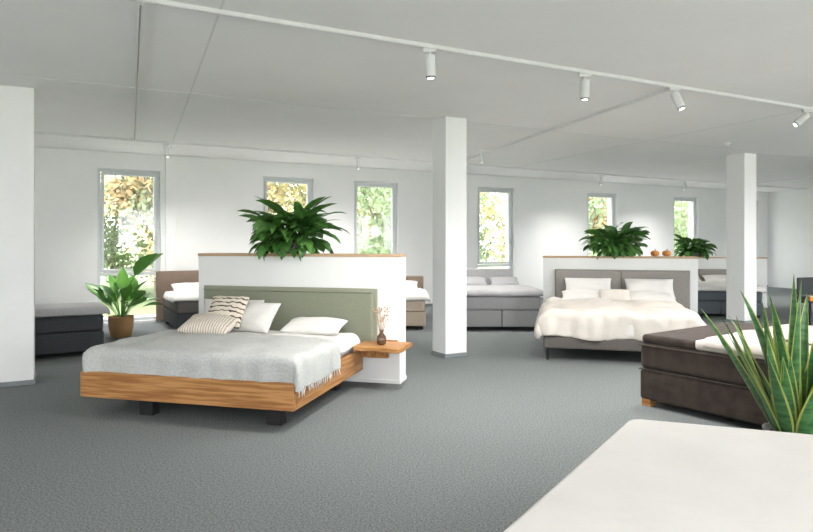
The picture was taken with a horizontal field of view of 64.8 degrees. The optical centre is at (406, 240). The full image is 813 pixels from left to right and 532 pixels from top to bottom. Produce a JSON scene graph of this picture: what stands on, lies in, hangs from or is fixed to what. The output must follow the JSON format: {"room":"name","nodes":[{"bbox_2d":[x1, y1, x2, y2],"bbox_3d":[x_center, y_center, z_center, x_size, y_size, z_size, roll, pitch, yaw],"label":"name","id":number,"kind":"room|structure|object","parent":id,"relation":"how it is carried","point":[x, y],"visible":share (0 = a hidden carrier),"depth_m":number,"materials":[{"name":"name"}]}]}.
{"room":"store","nodes":[
{"label":"store","id":0,"kind":"room"},
{"bbox_2d":[35,147,767,324],"bbox_3d":[0.490,-0.050,14.898,26.400,3.100,0.351,0,0,-29],"label":"wall","id":1,"kind":"structure","parent":0,"point":[549,216],"depth_m":13.55,"materials":[{"name":"white paint"}]},
{"bbox_2d":[97,168,159,321],"bbox_3d":[-5.083,0.080,11.731,1.060,2.760,0.085,0,0,-29],"label":"window","id":2,"kind":"structure","parent":1,"relation":"in","point":[99,274],"depth_m":11.65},
{"bbox_2d":[165,155,175,270],"bbox_3d":[-4.405,-0.050,11.951,0.180,3.100,0.060,0,0,-29],"label":"pilaster","id":3,"kind":"object","parent":1,"relation":"attached to","point":[170,162],"visible":0.56,"depth_m":11.92,"materials":[{"name":"white paint"}]},
{"bbox_2d":[263,177,311,252],"bbox_3d":[-2.460,0.080,13.186,1.080,2.760,0.085,0,0,-29],"label":"window","id":4,"kind":"structure","parent":1,"relation":"in","point":[264,178],"depth_m":13.18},
{"bbox_2d":[354,181,395,253],"bbox_3d":[-0.711,0.080,14.156,1.080,2.760,0.086,0,0,-29],"label":"window","id":5,"kind":"structure","parent":1,"relation":"in","point":[355,182],"depth_m":14.25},
{"bbox_2d":[161,285,767,321],"bbox_3d":[0.578,1.470,14.740,25.800,0.060,0.031,0,0,-29],"label":"baseboard","id":6,"kind":"structure","parent":1,"relation":"attached to","point":[431,304],"depth_m":14.69,"materials":[{"name":"white wood"}]},
{"bbox_2d":[478,187,511,267],"bbox_3d":[2.141,0.080,15.736,1.100,2.760,0.085,0,0,-29],"label":"window","id":7,"kind":"structure","parent":1,"relation":"in","point":[479,188],"depth_m":15.87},
{"bbox_2d":[587,193,614,255],"bbox_3d":[5.263,0.080,17.467,1.100,2.760,0.085,0,0,-29],"label":"window","id":8,"kind":"structure","parent":1,"relation":"in","point":[600,194],"depth_m":17.56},
{"bbox_2d":[674,197,695,238],"bbox_3d":[8.263,0.080,19.130,1.100,2.760,0.085,0,0,-29],"label":"window","id":9,"kind":"structure","parent":1,"relation":"in","point":[674,197],"depth_m":19.32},
{"bbox_2d":[0,0,812,191],"bbox_3d":[3.711,-1.725,7.385,27.961,0.250,16.232,0,0,-29],"label":"ceiling","id":10,"kind":"structure","parent":0,"point":[761,49],"depth_m":6.30,"materials":[{"name":"white paint"}]},
{"bbox_2d":[133,2,143,140],"bbox_3d":[-3.010,-1.585,7.130,0.038,0.031,6.293,0,0,-23],"label":"track","id":11,"kind":"object","parent":10,"relation":"attached to","point":[139,5],"depth_m":5.48,"materials":[{"name":"white metal"}]},
{"bbox_2d":[162,143,169,156],"bbox_3d":[-3.860,-1.460,10.287,0.110,0.224,0.084,0,0,0],"label":"track spotlight","id":12,"kind":"object","parent":10,"relation":"hanging from","point":[166,149],"visible":1,"depth_m":10.26,"materials":[{"name":"white metal"}]},
{"bbox_2d":[170,0,224,148],"bbox_3d":[-1.950,-1.599,6.000,0.016,0.002,11.069,0,0,-23],"label":"trim","id":13,"kind":"structure","parent":10,"relation":"attached to","point":[223,1],"depth_m":5.70,"materials":[{"name":"white"}]},
{"bbox_2d":[355,157,361,168],"bbox_3d":[-0.900,-1.460,12.008,0.110,0.224,0.084,0,0,0],"label":"track spotlight","id":14,"kind":"object","parent":10,"relation":"hanging from","point":[358,158],"visible":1,"depth_m":11.98,"materials":[{"name":"white metal"}]},
{"bbox_2d":[0,74,812,157],"bbox_3d":[1.000,-1.599,8.700,19.189,0.002,0.016,0,0,-28],"label":"trim","id":15,"kind":"structure","parent":10,"relation":"attached to","point":[0,74],"depth_m":7.66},
{"bbox_2d":[35,132,806,189],"bbox_3d":[2.650,-1.585,14.050,22.081,0.031,0.051,0,0,-30],"label":"track","id":16,"kind":"object","parent":10,"relation":"attached to","point":[41,133],"depth_m":11.71,"materials":[{"name":"white metal"}]},
{"bbox_2d":[423,48,436,78],"bbox_3d":[0.190,-1.450,5.234,0.110,0.244,0.094,0,0,0],"label":"track spotlight","id":17,"kind":"object","parent":10,"relation":"hanging from","point":[430,68],"visible":1,"depth_m":5.20,"materials":[{"name":"white metal"}]},
{"bbox_2d":[128,0,812,108],"bbox_3d":[2.500,-1.585,6.435,13.831,0.031,0.053,0,0,-28],"label":"track","id":18,"kind":"object","parent":10,"relation":"attached to","point":[165,3],"depth_m":5.19,"materials":[{"name":"white metal"}]},
{"bbox_2d":[478,149,483,162],"bbox_3d":[1.280,-1.460,11.007,0.110,0.224,0.084,0,0,0],"label":"track spotlight","id":19,"kind":"object","parent":10,"relation":"hanging from","point":[481,158],"visible":1,"depth_m":10.98,"materials":[{"name":"white metal"}]},
{"bbox_2d":[467,87,667,159],"bbox_3d":[1.875,-1.585,9.810,0.038,0.031,6.656,0,0,-15],"label":"track","id":20,"kind":"object","parent":10,"relation":"attached to","point":[664,90],"depth_m":8.27,"materials":[{"name":"white metal"}]},
{"bbox_2d":[579,73,591,99],"bbox_3d":[1.680,-1.450,6.024,0.110,0.244,0.094,0,0,0],"label":"track spotlight","id":21,"kind":"object","parent":10,"relation":"hanging from","point":[584,83],"visible":1,"depth_m":6.00,"materials":[{"name":"white metal"}]},
{"bbox_2d":[599,175,603,184],"bbox_3d":[4.620,-1.455,15.178,0.110,0.234,0.095,0,0,0],"label":"track spotlight","id":22,"kind":"object","parent":10,"relation":"hanging from","point":[601,177],"visible":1,"depth_m":15.15,"materials":[{"name":"white metal"}]},
{"bbox_2d":[492,110,801,171],"bbox_3d":[4.050,-1.599,9.750,0.023,0.002,11.162,0,0,-23],"label":"trim","id":23,"kind":"structure","parent":10,"relation":"attached to","point":[801,110],"depth_m":9.79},
{"bbox_2d":[668,87,684,110],"bbox_3d":[2.771,-1.452,6.555,0.165,0.239,0.097,0,0,34],"label":"track spotlight","id":24,"kind":"object","parent":10,"relation":"hanging from","point":[676,97],"visible":1,"depth_m":6.52,"materials":[{"name":"white metal"}]},
{"bbox_2d":[756,177,812,182],"bbox_3d":[10.450,-1.585,15.100,0.043,0.031,5.909,0,0,-23],"label":"track","id":25,"kind":"object","parent":10,"relation":"attached to","point":[803,177],"depth_m":16.60,"materials":[{"name":"white metal"}]},
{"bbox_2d":[792,109,812,126],"bbox_3d":[4.739,-1.467,7.657,0.217,0.209,0.086,0,0,8],"label":"track spotlight","id":26,"kind":"object","parent":10,"relation":"hanging from","point":[802,118],"visible":1,"depth_m":7.63,"materials":[{"name":"white metal"}]},
{"bbox_2d":[0,287,812,531],"bbox_3d":[3.711,1.600,7.385,27.961,0.200,16.232,0,0,-29],"label":"floor","id":27,"kind":"structure","parent":0,"point":[472,442],"depth_m":4.76,"materials":[{"name":"grey carpet"}]},
{"bbox_2d":[0,85,35,387],"bbox_3d":[-4.704,-0.050,6.512,1.612,3.100,0.474,0,0,-29],"label":"column","id":28,"kind":"object","parent":27,"relation":"on","point":[17,104],"visible":1,"depth_m":6.62,"materials":[{"name":"white paint"}]},
{"bbox_2d":[35,302,109,354],"bbox_3d":[-5.085,1.050,8.558,1.975,0.900,1.387,0,0,-29],"label":"bed","id":29,"kind":"object","parent":27,"relation":"on","point":[59,327],"visible":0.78,"depth_m":8.24,"materials":[{"name":"black fabric"}]},
{"bbox_2d":[35,302,109,317],"bbox_3d":[-4.953,0.920,8.319,1.991,0.143,0.862,0,0,-29],"label":"blanket","id":30,"kind":"object","parent":29,"relation":"on","point":[89,309],"depth_m":8.32,"materials":[{"name":"fabric"}]},
{"bbox_2d":[85,253,162,337],"bbox_3d":[-4.437,0.845,9.964,1.177,1.309,1.079,0,0,0],"label":"potted strelitzia","id":31,"kind":"object","parent":27,"relation":"on","point":[119,326],"visible":0.99,"depth_m":9.96,"materials":[{"name":"plant"}]},
{"bbox_2d":[108,314,133,337],"bbox_3d":[-4.460,1.335,10.000,0.380,0.330,0.380,0,0,0],"label":"wicker basket","id":32,"kind":"object","parent":31,"relation":"on","point":[119,326],"depth_m":9.86,"materials":[{"name":"brown wicker"}]},
{"bbox_2d":[156,270,198,328],"bbox_3d":[-3.414,1.025,11.451,1.810,0.950,1.570,0,0,-29],"label":"bed","id":33,"kind":"object","parent":27,"relation":"on","point":[177,292],"visible":0.27,"depth_m":11.44,"materials":[{"name":"brown fabric"}]},
{"bbox_2d":[163,290,198,302],"bbox_3d":[-3.253,0.941,11.192,1.788,0.141,0.972,0,0,-29],"label":"blanket","id":34,"kind":"object","parent":33,"relation":"on","point":[177,296],"depth_m":10.56,"materials":[{"name":"white fabric"}]},
{"bbox_2d":[170,282,198,290],"bbox_3d":[-3.905,0.852,11.610,0.700,0.151,0.420,0,18,-29],"label":"pillow","id":35,"kind":"object","parent":33,"relation":"on","point":[177,286],"depth_m":11.49,"materials":[{"name":"white fabric"}]},
{"bbox_2d":[80,285,377,425],"bbox_3d":[-1.567,1.000,6.149,2.162,1.000,1.828,0,0,15],"label":"platform bed","id":36,"kind":"object","parent":27,"relation":"on","point":[276,350],"visible":1,"depth_m":5.53,"materials":[{"name":"grey fabric"}]},
{"bbox_2d":[82,329,340,391],"bbox_3d":[-1.682,1.049,5.894,2.069,0.304,1.288,0,0,15],"label":"throw blanket","id":37,"kind":"object","parent":36,"relation":"on","point":[207,360],"depth_m":5.40,"materials":[{"name":"white fabric"}]},
{"bbox_2d":[203,299,264,313],"bbox_3d":[-1.902,0.811,6.937,0.740,0.400,0.180,0,-26,10],"label":"pillow","id":38,"kind":"object","parent":36,"relation":"on","point":[207,303],"depth_m":6.98,"materials":[{"name":"white fabric"}]},
{"bbox_2d":[205,289,372,342],"bbox_3d":[-1.303,0.831,6.936,1.976,0.598,0.060,0,0,15],"label":"headboard","id":39,"kind":"object","parent":36,"relation":"on","point":[355,306],"depth_m":6.81,"materials":[{"name":"green fabric"}]},
{"bbox_2d":[229,330,359,353],"bbox_3d":[-1.579,1.006,6.340,2.035,0.149,1.055,0,0,15],"label":"duvet","id":40,"kind":"object","parent":36,"relation":"on","point":[328,342],"depth_m":6.14,"materials":[{"name":"white fabric"}]},
{"bbox_2d":[353,340,411,357],"bbox_3d":[-0.236,1.120,6.497,0.514,0.160,0.496,0,0,14],"label":"shelf","id":41,"kind":"object","parent":36,"relation":"attached to","point":[370,349],"visible":0.98,"depth_m":6.40,"materials":[{"name":"brown wood"}]},
{"bbox_2d":[373,306,389,344],"bbox_3d":[-0.249,0.854,6.449,0.163,0.382,0.110,0,0,-29],"label":"vase","id":42,"kind":"object","parent":41,"relation":"on","point":[381,338],"visible":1,"depth_m":6.43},
{"bbox_2d":[199,256,405,379],"bbox_3d":[-1.191,0.835,7.129,2.380,1.330,0.250,0,0,15],"label":"partition wall","id":43,"kind":"structure","parent":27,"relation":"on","point":[387,275],"depth_m":6.89,"materials":[{"name":"white paint"}]},
{"bbox_2d":[198,253,405,256],"bbox_3d":[-1.191,0.155,7.129,2.392,0.030,0.262,0,0,14],"label":"board","id":44,"kind":"object","parent":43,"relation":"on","point":[199,254],"visible":0.96,"depth_m":6.94,"materials":[{"name":"brown wood"}]},
{"bbox_2d":[286,241,298,253],"bbox_3d":[-1.279,0.070,7.147,0.330,0.140,0.330,0,0,0],"label":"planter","id":45,"kind":"object","parent":44,"relation":"on","point":[294,250],"depth_m":7.00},
{"bbox_2d":[238,196,349,260],"bbox_3d":[-1.266,-0.124,7.165,1.210,0.759,1.034,0,0,-18],"label":"peace lily","id":46,"kind":"object","parent":44,"relation":"on","point":[276,237],"visible":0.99,"depth_m":6.96,"materials":[{"name":"green plant"}]},
{"bbox_2d":[344,375,406,383],"bbox_3d":[-1.191,1.480,7.129,2.396,0.040,0.266,0,0,15],"label":"baseboard","id":47,"kind":"structure","parent":43,"relation":"attached to","point":[404,378],"depth_m":6.78,"materials":[{"name":"white paint"}]},
{"bbox_2d":[406,276,429,329],"bbox_3d":[-0.440,1.100,11.831,1.713,0.800,2.137,0,0,0],"label":"bed","id":48,"kind":"object","parent":27,"relation":"on","point":[416,296],"visible":0.24,"depth_m":10.81,"materials":[{"name":"beige fabric"}]},
{"bbox_2d":[406,281,417,288],"bbox_3d":[-0.090,0.870,12.500,0.669,0.150,0.420,0,18,0],"label":"pillow","id":49,"kind":"object","parent":48,"relation":"on","point":[409,284],"depth_m":12.39,"materials":[{"name":"white fabric"}]},
{"bbox_2d":[406,289,429,301],"bbox_3d":[-0.440,0.964,11.429,1.730,0.154,1.352,0,0,0],"label":"blanket","id":50,"kind":"object","parent":48,"relation":"on","point":[412,295],"depth_m":10.83,"materials":[{"name":"white fabric"}]},
{"bbox_2d":[467,268,542,329],"bbox_3d":[1.595,1.025,11.758,1.523,0.950,2.184,0,0,0],"label":"bed","id":51,"kind":"object","parent":27,"relation":"on","point":[495,298],"visible":0.82,"depth_m":10.71,"materials":[{"name":"grey fabric"}]},
{"bbox_2d":[467,276,487,284],"bbox_3d":[1.289,0.792,12.451,0.585,0.149,0.420,0,18,0],"label":"pillow","id":52,"kind":"object","parent":51,"relation":"on","point":[471,280],"depth_m":12.33,"materials":[{"name":"fabric"}]},
{"bbox_2d":[489,277,519,284],"bbox_3d":[1.901,0.788,12.449,0.585,0.150,0.420,0,18,0],"label":"pillow","id":53,"kind":"object","parent":51,"relation":"on","point":[494,280],"depth_m":12.33,"materials":[{"name":"fabric"}]},
{"bbox_2d":[467,285,542,296],"bbox_3d":[1.595,0.878,11.347,1.542,0.145,1.380,0,0,0],"label":"blanket","id":54,"kind":"object","parent":51,"relation":"on","point":[472,290],"depth_m":10.73,"materials":[{"name":"fabric"}]},
{"bbox_2d":[534,269,705,359],"bbox_3d":[2.943,0.975,8.900,2.231,1.050,2.372,0,0,14],"label":"double bed","id":55,"kind":"object","parent":27,"relation":"on","point":[611,310],"visible":0.97,"depth_m":8.10,"materials":[{"name":"white fabric"}]},
{"bbox_2d":[599,289,629,300],"bbox_3d":[3.076,0.811,9.454,0.460,0.126,0.280,0,38,10],"label":"cushion","id":56,"kind":"object","parent":55,"relation":"on","point":[604,294],"depth_m":9.40,"materials":[{"name":"beige fabric"}]},
{"bbox_2d":[534,297,705,340],"bbox_3d":[2.806,1.042,8.651,2.089,0.430,1.832,0,0,15],"label":"duvet","id":57,"kind":"object","parent":55,"relation":"on","point":[564,318],"depth_m":7.95,"materials":[{"name":"beige fabric"}]},
{"bbox_2d":[543,258,697,313],"bbox_3d":[3.345,0.885,10.133,2.300,1.230,0.250,0,0,15],"label":"panel","id":58,"kind":"object","parent":27,"relation":"on","point":[549,264],"visible":0.31,"depth_m":10.01,"materials":[{"name":"white paint"}]},
{"bbox_2d":[543,256,697,258],"bbox_3d":[3.345,0.255,10.133,2.312,0.030,0.262,0,0,15],"label":"board","id":59,"kind":"object","parent":58,"relation":"on","point":[655,257],"visible":0.96,"depth_m":9.94,"materials":[{"name":"brown wood"}]},
{"bbox_2d":[579,222,651,259],"bbox_3d":[3.318,0.012,10.175,1.094,0.644,0.928,0,0,23],"label":"peace lily","id":60,"kind":"object","parent":59,"relation":"on","point":[614,243],"visible":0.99,"depth_m":10.00,"materials":[{"name":"green plant"}]},
{"bbox_2d":[650,249,658,255],"bbox_3d":[3.871,0.180,9.971,0.128,0.113,0.133,0,0,0],"label":"pumpkin","id":61,"kind":"object","parent":59,"relation":"on","point":[654,252],"visible":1,"depth_m":9.93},
{"bbox_2d":[662,249,670,255],"bbox_3d":[4.035,0.180,9.929,0.128,0.113,0.133,0,0,0],"label":"pumpkin","id":62,"kind":"object","parent":59,"relation":"on","point":[664,253],"visible":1,"depth_m":9.88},
{"bbox_2d":[503,419,812,531],"bbox_3d":[1.444,1.225,2.277,1.702,0.550,2.489,0,0,34],"label":"mattress","id":63,"kind":"object","parent":27,"relation":"on","point":[649,475],"visible":1,"depth_m":2.49,"materials":[{"name":"fabric"}]},
{"bbox_2d":[638,322,812,424],"bbox_3d":[3.395,1.133,5.445,1.620,0.734,2.156,0,0,-35],"label":"bed","id":64,"kind":"object","parent":27,"relation":"on","point":[690,368],"visible":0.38,"depth_m":5.44,"materials":[{"name":"fabric"},{"name":"wood"},{"name":"white linen"}]},
{"bbox_2d":[702,324,812,355],"bbox_3d":[3.545,0.846,5.211,1.611,0.106,1.507,0,0,-35],"label":"folded blanket","id":65,"kind":"object","parent":64,"relation":"on","point":[713,344],"depth_m":5.28,"materials":[{"name":"white fabric"}]},
{"bbox_2d":[698,269,766,317],"bbox_3d":[6.446,1.070,13.636,1.689,0.860,2.309,0,0,14],"label":"bed","id":66,"kind":"object","parent":27,"relation":"on","point":[711,282],"visible":0.44,"depth_m":12.62,"materials":[{"name":"grey fabric"}]},
{"bbox_2d":[703,275,725,281],"bbox_3d":[6.968,0.848,14.279,0.660,0.150,0.420,0,18,15],"label":"pillow","id":67,"kind":"object","parent":66,"relation":"on","point":[708,278],"depth_m":14.21,"materials":[{"name":"white fabric"}]},
{"bbox_2d":[698,281,766,292],"bbox_3d":[6.337,0.943,13.216,1.705,0.153,1.461,0,0,15],"label":"blanket","id":68,"kind":"object","parent":66,"relation":"on","point":[716,286],"depth_m":12.61,"materials":[{"name":"white fabric"}]},
{"bbox_2d":[698,258,766,305],"bbox_3d":[7.045,0.950,14.833,2.300,1.100,0.250,0,0,15],"label":"panel","id":69,"kind":"object","parent":27,"relation":"on","point":[703,263],"visible":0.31,"depth_m":14.47,"materials":[{"name":"white paint"}]},
{"bbox_2d":[698,257,766,258],"bbox_3d":[7.045,0.385,14.833,2.312,0.030,0.262,0,0,15],"label":"board","id":70,"kind":"object","parent":69,"relation":"on","point":[698,257],"visible":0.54,"depth_m":14.63,"materials":[{"name":"brown wood"}]},
{"bbox_2d":[673,234,716,259],"bbox_3d":[6.691,0.179,14.913,1.063,0.680,0.890,0,0,0],"label":"peace lily","id":71,"kind":"object","parent":70,"relation":"on","point":[698,249],"visible":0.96,"depth_m":14.79,"materials":[{"name":"green plant"}]},
{"bbox_2d":[702,276,812,434],"bbox_3d":[2.361,0.852,3.987,0.916,1.296,0.858,0,0,0],"label":"potted snake plant","id":72,"kind":"object","parent":27,"relation":"on","point":[786,401],"visible":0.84,"depth_m":3.95,"materials":[{"name":"green plant"}]},
{"bbox_2d":[796,299,812,325],"bbox_3d":[7.000,1.268,11.100,0.520,0.465,0.520,0,0,0],"label":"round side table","id":73,"kind":"object","parent":27,"relation":"on","point":[802,300],"visible":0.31,"depth_m":11.08,"materials":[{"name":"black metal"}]},
{"bbox_2d":[797,277,812,298],"bbox_3d":[7.548,1.090,11.755,0.480,0.820,0.490,0,0,-20],"label":"chair","id":74,"kind":"object","parent":27,"relation":"on","point":[807,282],"visible":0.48,"depth_m":11.92,"materials":[{"name":"grey fabric"}]},
{"bbox_2d":[433,116,466,353],"bbox_3d":[0.565,-0.050,8.420,0.325,3.100,0.325,0,0,-29],"label":"column","id":75,"kind":"structure","parent":0,"point":[449,133],"depth_m":8.29,"materials":[{"name":"white paint"}]},
{"bbox_2d":[431,350,467,357],"bbox_3d":[0.565,1.475,8.420,0.349,0.050,0.349,0,0,-29],"label":"baseboard","id":76,"kind":"structure","parent":75,"relation":"attached to","point":[452,355],"depth_m":8.29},
{"bbox_2d":[726,153,755,320],"bbox_3d":[6.200,-0.050,11.850,0.360,3.100,0.360,0,0,-29],"label":"column","id":77,"kind":"structure","parent":0,"point":[741,167],"depth_m":11.72,"materials":[{"name":"white paint"}]},
{"bbox_2d":[725,319,751,322],"bbox_3d":[6.200,1.475,11.850,0.384,0.050,0.384,0,0,-29],"label":"baseboard","id":78,"kind":"structure","parent":77,"relation":"attached to","point":[726,320],"depth_m":11.69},
{"bbox_2d":[768,189,812,288],"bbox_3d":[15.108,-0.050,13.688,0.250,3.100,16.600,0,0,-23],"label":"wall","id":79,"kind":"structure","parent":0,"point":[790,213],"depth_m":20.28,"materials":[{"name":"white paint"}]},
{"label":"outside","id":80,"kind":"structure","parent":0,"visible":0},
{"bbox_2d":[101,250,504,316],"bbox_3d":[10.000,1.990,20.000,200.000,0.220,220.000,0,0,0],"label":"lawn","id":81,"kind":"structure","parent":80,"point":[148,286],"depth_m":25.33,"materials":[{"name":"green plant"}]},
{"bbox_2d":[101,176,144,287],"bbox_3d":[-10.413,-0.725,22.998,3.499,5.210,4.219,0,0,-4],"label":"autumn tree","id":82,"kind":"object","parent":81,"relation":"on","point":[111,236],"visible":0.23,"depth_m":22.88,"materials":[{"name":"autumn orange foliage"},{"name":"bark"}]},
{"bbox_2d":[103,314,155,318],"bbox_3d":[0.495,1.830,17.159,32.000,0.100,3.500,0,0,-29],"label":"paving","id":83,"kind":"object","parent":81,"relation":"on","point":[154,314],"visible":0.02,"depth_m":15.29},
{"bbox_2d":[104,175,155,300],"bbox_3d":[-7.889,-1.644,20.044,4.149,7.048,4.940,0,0,-30],"label":"autumn tree","id":84,"kind":"object","parent":81,"relation":"on","point":[114,186],"visible":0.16,"depth_m":20.08,"materials":[{"name":"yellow plant"}]},
{"bbox_2d":[106,176,153,282],"bbox_3d":[-8.276,-0.861,21.502,4.440,5.483,3.682,0,0,44],"label":"autumn tree","id":85,"kind":"object","parent":81,"relation":"on","point":[148,221],"visible":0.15,"depth_m":20.60,"materials":[{"name":"autumn orange foliage"},{"name":"bark"}]},
{"bbox_2d":[121,206,152,264],"bbox_3d":[-8.592,-1.769,26.056,5.895,7.298,4.307,0,0,-20],"label":"autumn tree","id":86,"kind":"object","parent":81,"relation":"on","point":[125,229],"visible":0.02,"depth_m":24.84,"materials":[{"name":"green plant"}]},
{"bbox_2d":[267,183,303,225],"bbox_3d":[-5.668,-1.689,24.993,4.202,7.137,5.002,0,0,13],"label":"autumn tree","id":87,"kind":"object","parent":81,"relation":"on","point":[274,196],"visible":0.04,"depth_m":23.52,"materials":[{"name":"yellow plant"}]},
{"bbox_2d":[270,183,301,252],"bbox_3d":[-6.452,-1.175,27.910,4.103,6.110,4.948,0,0,31],"label":"autumn tree","id":88,"kind":"object","parent":81,"relation":"on","point":[278,183],"visible":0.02,"depth_m":28.19,"materials":[{"name":"autumn orange foliage"},{"name":"bark"}]},
{"bbox_2d":[267,183,373,235],"bbox_3d":[-3.535,-1.706,24.608,4.232,7.172,5.793,0,0,3],"label":"autumn tree","id":89,"kind":"object","parent":81,"relation":"on","point":[301,198],"visible":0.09,"depth_m":23.48,"materials":[{"name":"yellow plant"}]},
{"bbox_2d":[304,186,374,247],"bbox_3d":[-3.003,-1.538,28.953,4.024,6.836,4.791,0,0,5],"label":"autumn tree","id":90,"kind":"object","parent":81,"relation":"on","point":[367,222],"visible":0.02,"depth_m":28.77,"materials":[{"name":"green plant"}]},
{"bbox_2d":[357,188,389,252],"bbox_3d":[-0.859,-1.637,29.495,5.681,7.034,4.151,0,0,-28],"label":"autumn tree","id":91,"kind":"object","parent":81,"relation":"on","point":[369,235],"visible":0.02,"depth_m":28.79,"materials":[{"name":"green plant"}]},
{"bbox_2d":[357,187,390,253],"bbox_3d":[-0.617,-1.003,23.719,3.872,5.766,4.669,0,0,-5],"label":"autumn tree","id":92,"kind":"object","parent":81,"relation":"on","point":[381,244],"visible":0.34,"depth_m":22.61,"materials":[{"name":"green plant"}]},
{"bbox_2d":[480,192,498,261],"bbox_3d":[2.368,-1.282,31.107,5.122,6.325,4.247,0,0,25],"label":"autumn tree","id":93,"kind":"object","parent":81,"relation":"on","point":[485,194],"visible":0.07,"depth_m":29.95,"materials":[{"name":"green plant"}]},
{"bbox_2d":[480,192,504,267],"bbox_3d":[5.572,-1.528,27.942,5.505,6.815,4.022,0,0,-23],"label":"autumn tree","id":94,"kind":"object","parent":81,"relation":"on","point":[491,210],"visible":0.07,"depth_m":27.61,"materials":[{"name":"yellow plant"}]},
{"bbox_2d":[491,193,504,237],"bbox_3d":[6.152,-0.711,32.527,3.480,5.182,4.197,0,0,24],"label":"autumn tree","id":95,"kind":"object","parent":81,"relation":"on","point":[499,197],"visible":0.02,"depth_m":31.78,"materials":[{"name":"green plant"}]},
{"bbox_2d":[589,197,606,255],"bbox_3d":[6.905,-0.909,26.751,3.746,5.579,4.518,0,0,-7],"label":"autumn tree","id":96,"kind":"object","parent":81,"relation":"on","point":[594,202],"visible":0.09,"depth_m":26.04,"materials":[{"name":"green plant"}]},
{"bbox_2d":[589,197,606,235],"bbox_3d":[7.892,-0.955,27.345,3.974,5.670,3.338,0,0,18],"label":"autumn tree","id":97,"kind":"object","parent":81,"relation":"on","point":[594,220],"visible":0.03,"depth_m":27.17,"materials":[{"name":"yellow plant"}]},
{"bbox_2d":[674,201,687,255],"bbox_3d":[12.702,-0.614,30.494,3.349,4.987,4.039,0,0,1],"label":"autumn tree","id":98,"kind":"object","parent":81,"relation":"on","point":[679,212],"visible":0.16,"depth_m":29.56,"materials":[{"name":"green plant"}]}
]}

